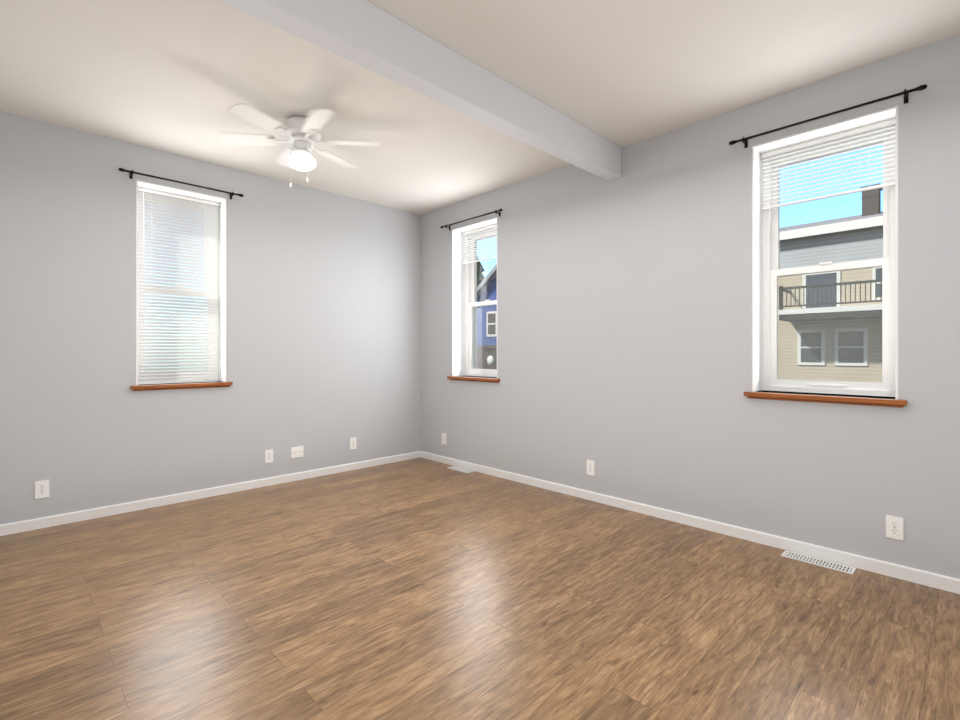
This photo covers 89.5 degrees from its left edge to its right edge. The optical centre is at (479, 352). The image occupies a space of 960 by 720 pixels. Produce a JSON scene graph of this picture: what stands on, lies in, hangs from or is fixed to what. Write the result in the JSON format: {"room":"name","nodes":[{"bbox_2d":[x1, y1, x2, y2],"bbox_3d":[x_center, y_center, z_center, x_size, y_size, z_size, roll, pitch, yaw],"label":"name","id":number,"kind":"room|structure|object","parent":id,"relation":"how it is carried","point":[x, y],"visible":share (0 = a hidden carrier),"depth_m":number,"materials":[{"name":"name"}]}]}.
{"room":"empty living room","nodes":[
{"label":"empty living room","id":0,"kind":"room"},
{"bbox_2d":[0,111,420,524],"bbox_3d":[-2.140,-0.190,4.209,4.500,2.700,0.360,0,0,-44],"label":"wall","id":1,"kind":"structure","parent":0,"point":[323,327],"depth_m":3.79,"materials":[{"name":"grey paint"}]},
{"bbox_2d":[35,480,48,498],"bbox_3d":[-2.904,0.904,3.210,0.070,0.115,0.008,0,0,-44],"label":"electrical outlet","id":2,"kind":"object","parent":1,"relation":"attached to","point":[42,489],"visible":1,"depth_m":3.21,"materials":[{"name":"white plastic"}]},
{"bbox_2d":[118,168,243,199],"bbox_3d":[-2.292,-1.304,3.763,0.844,0.055,0.068,0,0,-44],"label":"curtain rod","id":3,"kind":"object","parent":1,"relation":"attached to","point":[132,172],"visible":1,"depth_m":3.69,"materials":[{"name":"black metal"}]},
{"bbox_2d":[136,180,226,384],"bbox_3d":[-2.439,-0.520,3.914,0.619,1.520,0.348,0,0,-44],"label":"window","id":4,"kind":"structure","parent":1,"relation":"in","point":[222,295],"depth_m":4.00,"materials":[{"name":"white"}]},
{"bbox_2d":[138,187,219,383],"bbox_3d":[-2.417,-0.511,3.891,0.588,1.510,0.039,0,0,-44],"label":"window blind","id":5,"kind":"object","parent":4,"relation":"attached to","point":[205,321],"visible":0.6,"depth_m":3.88,"materials":[{"name":"white plastic"}]},
{"bbox_2d":[130,381,232,390],"bbox_3d":[-2.367,0.260,3.840,0.690,0.040,0.223,0,0,-44],"label":"sill","id":6,"kind":"structure","parent":1,"relation":"attached to","point":[146,387],"depth_m":3.75,"materials":[{"name":"brown wood"}]},
{"bbox_2d":[0,451,420,535],"bbox_3d":[-2.015,1.126,4.070,3.766,0.068,0.014,0,0,-44],"label":"baseboard","id":7,"kind":"structure","parent":1,"relation":"attached to","point":[40,523],"depth_m":3.77,"materials":[{"name":"white wood"}]},
{"bbox_2d":[265,449,272,462],"bbox_3d":[-1.847,0.904,4.238,0.070,0.115,0.008,0,0,-44],"label":"electrical outlet","id":8,"kind":"object","parent":1,"relation":"attached to","point":[268,456],"visible":1,"depth_m":4.24,"materials":[{"name":"white plastic"}]},
{"bbox_2d":[291,446,303,458],"bbox_3d":[-1.664,0.904,4.412,0.116,0.100,0.014,0,0,-44],"label":"electrical outlet","id":9,"kind":"object","parent":1,"relation":"attached to","point":[297,452],"visible":1,"depth_m":4.41,"materials":[{"name":"white plastic"}]},
{"bbox_2d":[350,437,355,449],"bbox_3d":[-1.259,0.898,4.809,0.070,0.115,0.008,0,0,-44],"label":"electrical outlet","id":10,"kind":"object","parent":1,"relation":"attached to","point":[353,443],"visible":1,"depth_m":4.81,"materials":[{"name":"white plastic"}]},
{"bbox_2d":[0,457,959,719],"bbox_3d":[-0.237,1.235,2.252,4.500,0.150,5.820,0,0,-44],"label":"floor","id":11,"kind":"structure","parent":0,"point":[420,589],"depth_m":2.13,"materials":[{"name":"brown wood"}]},
{"bbox_2d":[447,466,474,472],"bbox_3d":[-0.194,1.157,4.805,0.100,0.005,0.300,0,0,-44],"label":"floor vent","id":12,"kind":"object","parent":11,"relation":"in","point":[460,469],"visible":1,"depth_m":4.80,"materials":[{"name":"white metal"}]},
{"bbox_2d":[781,550,855,574],"bbox_3d":[1.870,1.157,2.683,0.100,0.005,0.330,0,0,-44],"label":"floor vent","id":13,"kind":"object","parent":11,"relation":"in","point":[820,562],"visible":1,"depth_m":2.67,"materials":[{"name":"white metal"}]},
{"bbox_2d":[0,0,959,214],"bbox_3d":[-0.237,-1.615,2.252,4.500,0.150,5.820,0,0,-44],"label":"ceiling","id":14,"kind":"structure","parent":0,"point":[180,77],"depth_m":2.65,"materials":[{"name":"paint"}]},
{"bbox_2d":[221,103,379,187],"bbox_3d":[-1.185,-1.306,3.227,0.978,0.466,1.016,0,0,-44],"label":"ceiling fan","id":15,"kind":"object","parent":14,"relation":"hanging from","point":[302,134],"visible":1,"depth_m":3.16,"materials":[{"name":"white"}]},
{"bbox_2d":[219,0,620,180],"bbox_3d":[-0.333,-1.427,2.351,3.780,0.225,0.115,0,0,-44],"label":"beam","id":16,"kind":"structure","parent":14,"relation":"attached to","point":[370,37],"depth_m":2.39,"materials":[{"name":"paint"}]},
{"bbox_2d":[421,34,959,578],"bbox_3d":[1.247,-0.190,3.695,0.360,2.700,5.820,0,0,-44],"label":"wall","id":17,"kind":"structure","parent":0,"point":[625,332],"depth_m":3.21,"materials":[{"name":"grey paint"}]},
{"bbox_2d":[442,433,445,444],"bbox_3d":[-0.382,0.904,5.106,0.008,0.115,0.070,0,0,-44],"label":"electrical outlet","id":18,"kind":"object","parent":17,"relation":"attached to","point":[443,438],"visible":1,"depth_m":5.09,"materials":[{"name":"white plastic"}]},
{"bbox_2d":[440,209,501,229],"bbox_3d":[-0.088,-1.304,4.761,0.068,0.055,0.879,0,0,-44],"label":"curtain rod","id":19,"kind":"object","parent":17,"relation":"attached to","point":[495,211],"visible":1,"depth_m":4.70,"materials":[{"name":"black metal"}]},
{"bbox_2d":[447,376,499,382],"bbox_3d":[-0.011,0.260,4.836,0.223,0.040,0.725,0,0,-44],"label":"sill","id":20,"kind":"structure","parent":17,"relation":"attached to","point":[480,379],"depth_m":4.74,"materials":[{"name":"brown wood"}]},
{"bbox_2d":[452,217,496,376],"bbox_3d":[0.062,-0.520,4.908,0.348,1.520,0.654,0,0,-44],"label":"window","id":21,"kind":"structure","parent":17,"relation":"in","point":[465,304],"depth_m":5.08,"materials":[{"name":"white"}]},
{"bbox_2d":[463,224,496,277],"bbox_3d":[0.040,-1.026,4.886,0.039,0.480,0.623,0,0,-44],"label":"window blind","id":22,"kind":"object","parent":21,"relation":"attached to","point":[483,229],"visible":0.67,"depth_m":4.93,"materials":[{"name":"white plastic"}]},
{"bbox_2d":[587,460,594,475],"bbox_3d":[0.872,0.904,3.816,0.008,0.115,0.070,0,0,-44],"label":"electrical outlet","id":23,"kind":"object","parent":17,"relation":"attached to","point":[590,467],"visible":1,"depth_m":3.81,"materials":[{"name":"white plastic"}]},
{"bbox_2d":[420,451,959,593],"bbox_3d":[1.113,1.126,3.565,0.014,0.068,5.100,0,0,-44],"label":"baseboard","id":24,"kind":"structure","parent":17,"relation":"attached to","point":[933,580],"depth_m":3.02,"materials":[{"name":"white wood"}]},
{"bbox_2d":[752,106,898,398],"bbox_3d":[2.046,-0.520,2.868,0.348,1.520,0.689,0,0,-44],"label":"window","id":25,"kind":"structure","parent":17,"relation":"in","point":[767,271],"depth_m":2.91,"materials":[{"name":"white"}]},
{"bbox_2d":[761,118,895,227],"bbox_3d":[2.023,-1.026,2.846,0.039,0.480,0.658,0,0,-44],"label":"window blind","id":26,"kind":"object","parent":25,"relation":"attached to","point":[868,128],"visible":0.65,"depth_m":2.82,"materials":[{"name":"white plastic"}]},
{"bbox_2d":[744,390,906,407],"bbox_3d":[1.972,0.260,2.796,0.223,0.040,0.760,0,0,-44],"label":"sill","id":27,"kind":"structure","parent":17,"relation":"attached to","point":[837,399],"depth_m":2.70,"materials":[{"name":"brown wood"}]},
{"bbox_2d":[729,84,926,147],"bbox_3d":[1.895,-1.304,2.721,0.068,0.055,0.914,0,0,-44],"label":"curtain rod","id":28,"kind":"object","parent":17,"relation":"attached to","point":[905,92],"visible":1,"depth_m":2.63,"materials":[{"name":"black metal"}]},
{"bbox_2d":[886,515,903,540],"bbox_3d":[2.146,0.904,2.506,0.008,0.115,0.070,0,0,-44],"label":"electrical outlet","id":29,"kind":"object","parent":17,"relation":"attached to","point":[894,527],"visible":1,"depth_m":2.50,"materials":[{"name":"white plastic"}]},
{"label":"outside","id":30,"kind":"structure","parent":0,"visible":0},
{"bbox_3d":[0.580,7.310,27.388,120.000,0.300,120.000,0,0,-44],"label":"ground","id":31,"kind":"structure","parent":30,"visible":0},
{"bbox_2d":[477,258,484,286],"bbox_3d":[-0.117,0.526,30.194,8.520,13.632,10.066,0,0,-44],"label":"tree","id":32,"kind":"object","parent":31,"relation":"on","point":[480,271],"depth_m":29.83,"materials":[{"name":"green plant"}]},
{"bbox_2d":[477,264,496,368],"bbox_3d":[2.549,1.820,18.980,7.500,10.680,10.700,0,0,-44],"label":"house","id":33,"kind":"structure","parent":31,"relation":"on","point":[480,295],"depth_m":18.14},
{"bbox_2d":[778,183,882,381],"bbox_3d":[15.272,0.635,17.265,9.650,13.050,17.600,0,0,-44],"label":"house","id":34,"kind":"structure","parent":31,"relation":"on","point":[865,255],"depth_m":15.89,"materials":[{"name":"beige"}]}
]}

